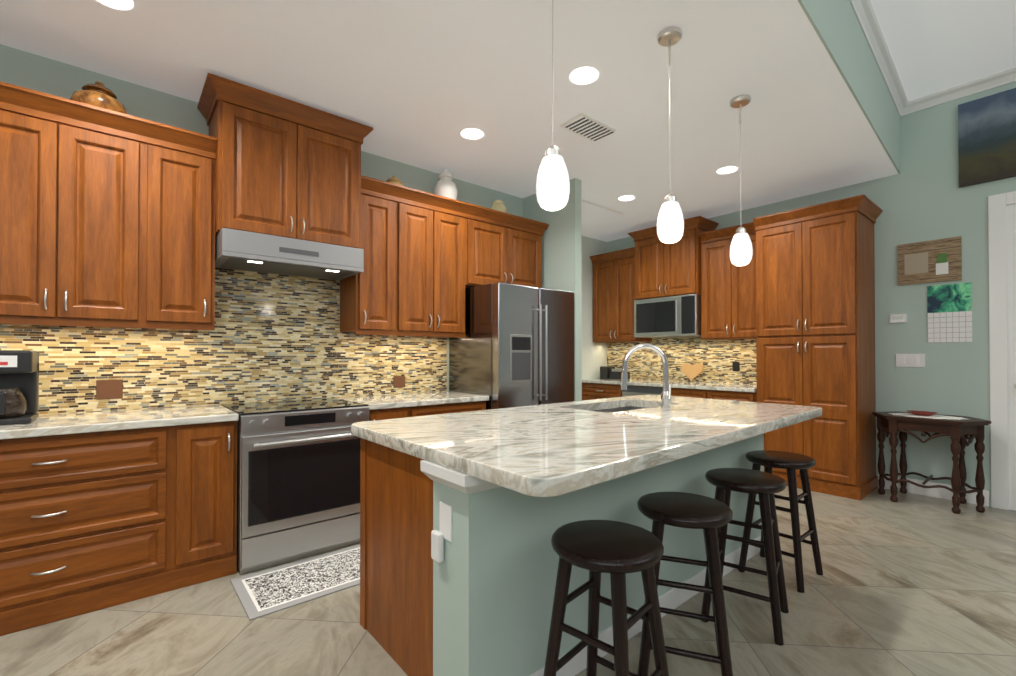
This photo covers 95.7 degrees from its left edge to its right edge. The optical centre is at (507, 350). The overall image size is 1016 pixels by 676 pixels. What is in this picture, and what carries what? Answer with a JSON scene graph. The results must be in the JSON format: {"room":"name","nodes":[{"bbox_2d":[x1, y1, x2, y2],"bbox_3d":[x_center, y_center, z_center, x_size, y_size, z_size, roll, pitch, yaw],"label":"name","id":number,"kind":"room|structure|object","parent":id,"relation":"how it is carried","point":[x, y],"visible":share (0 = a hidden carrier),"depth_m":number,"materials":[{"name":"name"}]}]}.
{"room":"kitchen","nodes":[
{"label":"kitchen","id":0,"kind":"room"},
{"bbox_2d":[0,44,522,390],"bbox_3d":[-3.333,-0.547,2.545,8.370,3.635,0.900,0,-1,-40],"label":"wall","id":1,"kind":"structure","parent":0,"point":[24,69],"depth_m":2.90,"materials":[{"name":"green paint"}]},
{"bbox_2d":[0,97,147,327],"bbox_3d":[-2.423,-0.686,2.489,0.690,1.053,0.341,0,-1,-40],"label":"upper cabinet","id":2,"kind":"object","parent":1,"relation":"attached to","point":[107,217],"depth_m":2.39,"materials":[{"name":"brown wood"}]},
{"bbox_2d":[70,81,126,113],"bbox_3d":[-2.298,-1.400,2.589,0.250,0.220,0.250,0,-1,-40],"label":"pot","id":3,"kind":"object","parent":2,"relation":"on","point":[99,94],"visible":0.65,"depth_m":2.52,"materials":[{"name":"ceramic"}]},
{"bbox_2d":[144,133,215,328],"bbox_3d":[-2.026,-0.683,2.824,0.348,1.053,0.341,0,-1,-40],"label":"upper cabinet","id":4,"kind":"object","parent":1,"relation":"attached to","point":[179,286],"depth_m":2.69,"materials":[{"name":"brown wood"}]},
{"bbox_2d":[0,268,446,414],"bbox_3d":[-2.114,-0.124,2.975,4.035,1.198,0.008,0,-1,-40],"label":"tile backsplash","id":5,"kind":"structure","parent":1,"relation":"attached to","point":[274,337],"depth_m":3.19,"materials":[{"name":"tile"}]},
{"bbox_2d":[96,380,122,399],"bbox_3d":[-2.375,0.230,2.742,0.120,0.115,0.005,0,-1,-40],"label":"outlet","id":6,"kind":"object","parent":5,"relation":"attached to","point":[109,389],"depth_m":2.74,"materials":[{"name":"brown plastic"}]},
{"bbox_2d":[393,376,404,387],"bbox_3d":[-0.934,0.264,3.957,0.110,0.100,0.005,0,-1,-40],"label":"outlet","id":7,"kind":"object","parent":5,"relation":"attached to","point":[398,381],"depth_m":3.95,"materials":[{"name":"brown plastic"}]},
{"bbox_2d":[197,73,372,248],"bbox_3d":[-1.512,-1.168,3.175,1.008,0.890,0.474,0,-1,-40],"label":"upper cabinet","id":8,"kind":"object","parent":1,"relation":"attached to","point":[287,168],"visible":0.98,"depth_m":2.98,"materials":[{"name":"brown wood"}]},
{"bbox_2d":[215,228,363,280],"bbox_3d":[-1.505,-0.636,3.162,0.860,0.168,0.491,0,-1,-40],"label":"range hood","id":9,"kind":"object","parent":8,"relation":"attached to","point":[249,251],"visible":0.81,"depth_m":2.98,"materials":[{"name":"silver metal"}]},
{"bbox_2d":[340,187,399,334],"bbox_3d":[-1.095,-0.676,3.608,0.318,1.053,0.341,0,-1,-40],"label":"upper cabinet","id":10,"kind":"object","parent":1,"relation":"attached to","point":[369,299],"depth_m":3.49,"materials":[{"name":"brown wood"}]},
{"bbox_2d":[400,195,467,336],"bbox_3d":[-0.721,-0.673,3.923,0.660,1.053,0.341,0,-1,-40],"label":"upper cabinet","id":11,"kind":"object","parent":1,"relation":"attached to","point":[429,258],"depth_m":3.79,"materials":[{"name":"brown wood"}]},
{"bbox_2d":[386,176,401,185],"bbox_3d":[-0.934,-1.355,3.764,0.144,0.152,0.144,0,-1,-40],"label":"decorative basket","id":12,"kind":"object","parent":11,"relation":"on","point":[394,180],"visible":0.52,"depth_m":3.71,"materials":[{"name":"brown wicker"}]},
{"bbox_2d":[434,169,457,199],"bbox_3d":[-0.552,-1.443,4.087,0.216,0.335,0.213,0,-1,-40],"label":"ginger jar","id":13,"kind":"object","parent":11,"relation":"on","point":[445,185],"visible":0.71,"depth_m":4.01,"materials":[{"name":"white ceramic"}]},
{"bbox_2d":[468,211,543,287],"bbox_3d":[-0.114,-0.885,4.438,0.930,0.618,0.341,0,-1,-40],"label":"upper cabinet","id":14,"kind":"object","parent":1,"relation":"attached to","point":[499,250],"depth_m":4.27,"materials":[{"name":"brown wood"}]},
{"bbox_2d":[490,200,506,212],"bbox_3d":[-0.093,-1.371,4.473,0.167,0.198,0.167,0,-1,-40],"label":"decorative jar","id":15,"kind":"object","parent":14,"relation":"on","point":[498,205],"visible":0.6,"depth_m":4.42,"materials":[{"name":"beige ceramic"}]},
{"bbox_2d":[0,0,899,241],"bbox_3d":[-1.348,-2.013,1.918,10.580,0.715,3.839,0,-1,-40],"label":"ceiling","id":16,"kind":"structure","parent":0,"point":[422,84],"depth_m":2.79,"materials":[{"name":"white paint"}]},
{"bbox_2d":[97,0,132,9],"bbox_3d":[-1.854,-1.651,2.142,0.170,0.004,0.170,0,-1,-40],"label":"recessed light","id":17,"kind":"object","parent":16,"relation":"in","point":[122,4],"visible":1,"depth_m":2.19,"materials":[{"name":"white"}]},
{"bbox_2d":[461,128,482,139],"bbox_3d":[-0.271,-1.638,3.476,0.170,0.004,0.170,0,-1,-40],"label":"recessed light","id":18,"kind":"object","parent":16,"relation":"in","point":[471,133],"visible":1,"depth_m":3.46,"materials":[{"name":"white"}]},
{"bbox_2d":[536,0,569,210],"bbox_3d":[0.180,-1.110,1.850,0.134,1.088,0.134,0,-1,-40],"label":"pendant light","id":19,"kind":"object","parent":16,"relation":"hanging from","point":[552,188],"visible":1,"depth_m":1.80,"materials":[{"name":"white glass"}]},
{"bbox_2d":[570,67,597,84],"bbox_3d":[0.455,-1.645,2.754,0.170,0.004,0.170,0,-1,-40],"label":"recessed light","id":20,"kind":"object","parent":16,"relation":"in","point":[583,75],"visible":1,"depth_m":2.75,"materials":[{"name":"white"}]},
{"bbox_2d":[559,113,615,140],"bbox_3d":[0.586,-1.633,3.374,0.380,0.016,0.220,0,-1,-40],"label":"ceiling vent","id":21,"kind":"object","parent":16,"relation":"in","point":[586,126],"visible":1,"depth_m":3.35,"materials":[{"name":"white metal"}]},
{"bbox_2d":[581,199,623,225],"bbox_3d":[0.807,-1.614,5.378,0.900,0.016,0.660,0,-1,-40],"label":"panel","id":22,"kind":"object","parent":16,"relation":"attached to","point":[591,212],"visible":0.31,"depth_m":5.37,"materials":[{"name":"white paint"}]},
{"bbox_2d":[618,195,634,200],"bbox_3d":[1.263,-1.625,4.899,0.170,0.004,0.170,0,-1,-40],"label":"recessed light","id":23,"kind":"object","parent":16,"relation":"in","point":[626,198],"visible":1,"depth_m":4.90,"materials":[{"name":"white"}]},
{"bbox_2d":[657,27,683,243],"bbox_3d":[0.844,-1.105,2.396,0.134,1.088,0.134,0,-1,-40],"label":"pendant light","id":24,"kind":"object","parent":16,"relation":"hanging from","point":[670,224],"visible":1,"depth_m":2.35,"materials":[{"name":"white glass"}]},
{"bbox_2d":[717,166,737,173],"bbox_3d":[1.980,-1.632,4.157,0.170,0.004,0.170,0,-1,-40],"label":"recessed light","id":25,"kind":"object","parent":16,"relation":"in","point":[728,170],"visible":1,"depth_m":4.16,"materials":[{"name":"white"}]},
{"bbox_2d":[730,95,752,265],"bbox_3d":[1.520,-1.099,3.006,0.134,1.088,0.134,0,-1,-40],"label":"pendant light","id":26,"kind":"object","parent":16,"relation":"hanging from","point":[741,251],"visible":1,"depth_m":2.97,"materials":[{"name":"white glass"}]},
{"bbox_2d":[0,486,1015,675],"bbox_3d":[0.660,1.320,1.381,13.000,0.120,12.000,0,-1,-40],"label":"floor","id":27,"kind":"structure","parent":0,"point":[909,584],"depth_m":2.14,"materials":[{"name":"tile"}]},
{"bbox_2d":[0,421,236,635],"bbox_3d":[-2.587,0.830,2.130,2.235,0.873,0.656,0,-1,-40],"label":"base cabinet","id":28,"kind":"object","parent":27,"relation":"on","point":[92,521],"visible":1,"depth_m":2.28,"materials":[{"name":"brown wood"}]},
{"bbox_2d":[0,405,238,439],"bbox_3d":[-2.590,0.372,2.139,2.235,0.040,0.645,0,-1,-40],"label":"countertop","id":29,"kind":"structure","parent":28,"relation":"on","point":[62,424],"depth_m":2.40,"materials":[{"name":"white stone"}]},
{"bbox_2d":[0,350,38,424],"bbox_3d":[-2.466,0.175,2.262,0.200,0.354,0.280,0,-1,-40],"label":"coffee maker","id":30,"kind":"object","parent":29,"relation":"on","point":[19,386],"visible":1,"depth_m":2.23,"materials":[{"name":"black plastic"}]},
{"bbox_2d":[230,544,359,620],"bbox_3d":[-1.009,1.268,2.656,0.950,0.008,0.500,0,-1,-40],"label":"area rug","id":31,"kind":"object","parent":27,"relation":"on","point":[270,591],"visible":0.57,"depth_m":2.51,"materials":[{"name":"grey fabric"}]},
{"bbox_2d":[222,398,368,574],"bbox_3d":[-1.411,0.818,3.068,0.756,0.915,0.738,0,-1,-40],"label":"range","id":32,"kind":"object","parent":27,"relation":"on","point":[298,479],"visible":0.73,"depth_m":2.79,"materials":[{"name":"silver metal"}]},
{"bbox_2d":[369,401,485,420],"bbox_3d":[-0.750,0.845,3.679,1.030,0.873,0.656,0,-1,-40],"label":"base cabinet","id":33,"kind":"object","parent":27,"relation":"on","point":[391,413],"visible":0.04,"depth_m":3.42,"materials":[{"name":"brown wood"}]},
{"bbox_2d":[338,391,488,409],"bbox_3d":[-0.753,0.387,3.687,1.030,0.040,0.645,0,-1,-40],"label":"countertop","id":34,"kind":"structure","parent":33,"relation":"on","point":[374,402],"depth_m":3.53,"materials":[{"name":"white stone"}]},
{"bbox_2d":[449,282,573,409],"bbox_3d":[0.059,0.367,4.255,0.917,1.840,0.786,0,-1,-40],"label":"fridge","id":35,"kind":"object","parent":27,"relation":"on","point":[514,347],"visible":0.4,"depth_m":3.94,"materials":[{"name":"grey metal"}]},
{"bbox_2d":[354,435,763,675],"bbox_3d":[0.507,0.834,2.545,2.440,0.874,0.911,0,-1,-40],"label":"kitchen island","id":36,"kind":"object","parent":27,"relation":"on","point":[464,516],"depth_m":1.73,"materials":[{"name":"green paint"}]},
{"bbox_2d":[351,395,821,502],"bbox_3d":[0.623,0.370,2.489,2.520,0.050,1.322,0,-1,-40],"label":"island countertop","id":37,"kind":"structure","parent":36,"relation":"on","point":[542,452],"depth_m":1.89,"materials":[{"name":"white stone"}]},
{"bbox_2d":[582,382,621,400],"bbox_3d":[1.445,0.870,6.287,0.622,0.872,0.709,0,-1,-40],"label":"base cabinet","id":38,"kind":"object","parent":27,"relation":"on","point":[591,391],"depth_m":6.09,"materials":[{"name":"brown wood"}]},
{"bbox_2d":[582,378,756,392],"bbox_3d":[1.952,0.406,5.671,0.645,0.040,2.311,0,-1,-40],"label":"countertop","id":39,"kind":"structure","parent":38,"relation":"on","point":[708,386],"depth_m":5.35,"materials":[{"name":"white stone"}]},
{"bbox_2d":[600,366,629,379],"bbox_3d":[1.492,0.304,6.409,0.180,0.174,0.400,0,-1,-40],"label":"toaster","id":40,"kind":"object","parent":39,"relation":"on","point":[609,372],"depth_m":6.41,"materials":[{"name":"black plastic"}]},
{"bbox_2d":[681,363,702,381],"bbox_3d":[2.286,0.265,5.718,0.059,0.238,0.280,0,-1,-40],"label":"board","id":41,"kind":"object","parent":39,"relation":"on","point":[690,372],"visible":0.96,"depth_m":5.71,"materials":[{"name":"brown wood"}]},
{"bbox_2d":[543,520,668,675],"bbox_3d":[0.311,0.927,1.457,0.348,0.672,0.348,0,-1,40],"label":"stool","id":42,"kind":"object","parent":27,"relation":"on","point":[617,550],"visible":1,"depth_m":1.43,"materials":[{"name":"brown wood"}]},
{"bbox_2d":[622,385,662,396],"bbox_3d":[1.873,0.865,5.780,0.622,0.872,0.619,0,-1,-40],"label":"range","id":43,"kind":"object","parent":27,"relation":"on","point":[632,390],"depth_m":5.60,"materials":[{"name":"grey metal"}]},
{"bbox_2d":[637,492,732,675],"bbox_3d":[0.684,0.930,1.791,0.348,0.672,0.348,0,-1,22],"label":"stool","id":44,"kind":"object","parent":27,"relation":"on","point":[708,515],"visible":0.9,"depth_m":1.69,"materials":[{"name":"brown wood"}]},
{"bbox_2d":[671,388,756,401],"bbox_3d":[2.389,0.859,5.167,0.622,0.872,0.984,0,-1,-40],"label":"base cabinet","id":45,"kind":"object","parent":27,"relation":"on","point":[681,392],"depth_m":4.91,"materials":[{"name":"brown wood"}]},
{"bbox_2d":[701,468,788,645],"bbox_3d":[1.134,0.934,2.203,0.348,0.672,0.348,0,-1,33],"label":"stool","id":46,"kind":"object","parent":27,"relation":"on","point":[765,486],"visible":0.88,"depth_m":2.13,"materials":[{"name":"brown wood"}]},
{"bbox_2d":[738,450,822,592],"bbox_3d":[1.562,0.938,2.642,0.348,0.672,0.348,0,-1,-40],"label":"stool","id":47,"kind":"object","parent":27,"relation":"on","point":[790,462],"visible":0.81,"depth_m":2.61,"materials":[{"name":"brown wood"}]},
{"bbox_2d":[753,194,882,499],"bbox_3d":[2.981,-0.016,4.440,0.664,2.610,0.894,0,-1,-40],"label":"pantry cabinet","id":48,"kind":"object","parent":27,"relation":"on","point":[815,305],"visible":0.92,"depth_m":4.20,"materials":[{"name":"brown wood"}]},
{"bbox_2d":[872,411,990,513],"bbox_3d":[3.557,0.919,3.899,0.472,0.730,0.750,0,-1,-40],"label":"side table","id":49,"kind":"object","parent":27,"relation":"on","point":[960,432],"visible":0.98,"depth_m":3.79,"materials":[{"name":"brown wood"}]},
{"bbox_2d":[889,413,969,419],"bbox_3d":[3.542,0.551,3.890,0.305,0.003,0.514,0,-1,-40],"label":"lace doily","id":50,"kind":"object","parent":49,"relation":"on","point":[933,416],"visible":0.73,"depth_m":3.85,"materials":[{"name":"white fabric"}]},
{"bbox_2d":[906,410,937,415],"bbox_3d":[3.522,0.533,3.913,0.136,0.032,0.213,0,-1,-40],"label":"bowl","id":51,"kind":"object","parent":50,"relation":"on","point":[923,413],"visible":1,"depth_m":3.89,"materials":[{"name":"red ceramic"}]},
{"bbox_2d":[523,178,581,400],"bbox_3d":[0.139,-0.524,4.988,0.090,3.635,1.640,0,-1,-40],"label":"wall","id":52,"kind":"structure","parent":0,"point":[561,256],"depth_m":4.41,"materials":[{"name":"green paint"}]},
{"bbox_2d":[581,235,606,378],"bbox_3d":[0.552,-0.512,6.213,2.120,3.635,0.300,0,-1,-40],"label":"wall","id":53,"kind":"structure","parent":0,"point":[594,356],"depth_m":6.53,"materials":[{"name":"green paint"}]},
{"bbox_2d":[607,81,1015,510],"bbox_3d":[4.514,-0.540,3.274,0.150,3.635,9.900,0,-1,-40],"label":"wall","id":54,"kind":"structure","parent":0,"point":[922,196],"depth_m":4.09,"materials":[{"name":"green paint"}]},
{"bbox_2d":[590,247,651,342],"bbox_3d":[1.550,-0.733,6.362,0.384,1.220,0.754,0,-1,-40],"label":"upper cabinet","id":55,"kind":"object","parent":54,"relation":"attached to","point":[613,292],"visible":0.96,"depth_m":6.25,"materials":[{"name":"brown wood"}]},
{"bbox_2d":[628,216,718,299],"bbox_3d":[2.039,-1.091,5.732,0.454,0.875,0.968,0,-1,-40],"label":"upper cabinet","id":56,"kind":"object","parent":54,"relation":"attached to","point":[662,269],"visible":0.83,"depth_m":5.56,"materials":[{"name":"brown wood"}]},
{"bbox_2d":[634,294,700,337],"bbox_3d":[2.030,-0.415,5.718,0.476,0.475,0.830,0,-1,-40],"label":"microwave","id":57,"kind":"object","parent":56,"relation":"attached to","point":[671,316],"visible":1,"depth_m":5.55,"materials":[{"name":"silver metal"}]},
{"bbox_2d":[607,337,756,384],"bbox_3d":[2.203,0.165,5.885,0.008,0.675,2.311,0,-1,-40],"label":"tile backsplash","id":58,"kind":"structure","parent":54,"relation":"attached to","point":[715,358],"depth_m":5.75,"materials":[{"name":"tile"}]},
{"bbox_2d":[732,362,739,370],"bbox_3d":[2.650,0.182,5.345,0.006,0.110,0.080,0,-1,-40],"label":"outlet","id":59,"kind":"object","parent":58,"relation":"attached to","point":[735,366],"visible":1,"depth_m":5.34,"materials":[{"name":"black plastic"}]},
{"bbox_2d":[698,222,755,339],"bbox_3d":[2.567,-0.745,5.156,0.384,1.220,0.713,0,-1,-40],"label":"upper cabinet","id":60,"kind":"object","parent":54,"relation":"attached to","point":[728,299],"visible":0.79,"depth_m":5.11,"materials":[{"name":"brown wood"}]},
{"bbox_2d":[890,314,906,322],"bbox_3d":[3.589,-0.298,4.232,0.024,0.080,0.120,0,-1,-40],"label":"thermostat","id":61,"kind":"object","parent":54,"relation":"attached to","point":[898,318],"visible":1,"depth_m":4.22,"materials":[{"name":"white plastic"}]},
{"bbox_2d":[896,354,924,366],"bbox_3d":[3.646,0.086,4.171,0.011,0.120,0.200,0,-1,-40],"label":"switch plate","id":62,"kind":"object","parent":54,"relation":"attached to","point":[910,360],"visible":1,"depth_m":4.17,"materials":[{"name":"white plastic"}]},
{"bbox_2d":[849,0,989,115],"bbox_3d":[-0.249,-2.239,0.616,10.580,0.088,0.565,0,-1,-40],"label":"crown molding","id":63,"kind":"structure","parent":54,"relation":"attached to","point":[865,14],"depth_m":3.77,"materials":[{"name":"white wood"}]},
{"bbox_2d":[897,236,961,284],"bbox_3d":[3.723,-0.790,4.075,0.028,0.370,0.420,0,-1,-40],"label":"picture","id":64,"kind":"object","parent":54,"relation":"attached to","point":[937,260],"visible":0.98,"depth_m":4.06,"materials":[{"name":"brown wood"}]},
{"bbox_2d":[878,474,988,506],"bbox_3d":[3.725,1.220,4.064,0.013,0.130,0.730,0,-1,-40],"label":"baseboard","id":65,"kind":"structure","parent":54,"relation":"attached to","point":[942,493],"depth_m":4.04,"materials":[{"name":"white wood"}]},
{"bbox_2d":[927,282,971,341],"bbox_3d":[3.815,-0.326,3.978,0.006,0.500,0.280,0,-1,-40],"label":"calendar","id":66,"kind":"object","parent":54,"relation":"attached to","point":[949,312],"visible":1,"depth_m":3.97,"materials":[{"name":"paper"}]},
{"bbox_2d":[958,88,1015,187],"bbox_3d":[4.162,-1.750,3.558,0.035,0.700,0.970,0,-1,-40],"label":"painting","id":67,"kind":"object","parent":54,"relation":"attached to","point":[986,138],"visible":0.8,"depth_m":3.79,"materials":[{"name":"fabric"}]},
{"bbox_2d":[988,191,1015,510],"bbox_3d":[4.288,-0.001,3.373,0.058,2.560,1.050,0,-1,-40],"label":"door frame","id":68,"kind":"structure","parent":54,"relation":"attached to","point":[1002,266],"depth_m":3.72,"materials":[{"name":"white wood"}]},
{"bbox_2d":[989,67,1015,88],"bbox_3d":[5.788,-2.229,1.610,0.068,0.088,5.688,0,-1,-40],"label":"crown molding","id":69,"kind":"structure","parent":54,"relation":"attached to","point":[1007,76],"depth_m":3.72,"materials":[{"name":"white wood"}]},
{"bbox_2d":[870,0,1015,100],"bbox_3d":[1.585,-2.354,-1.559,10.580,0.100,6.258,0,-1,-40],"label":"ceiling","id":70,"kind":"structure","parent":0,"point":[934,46],"depth_m":3.33,"materials":[{"name":"white paint"}]}
]}

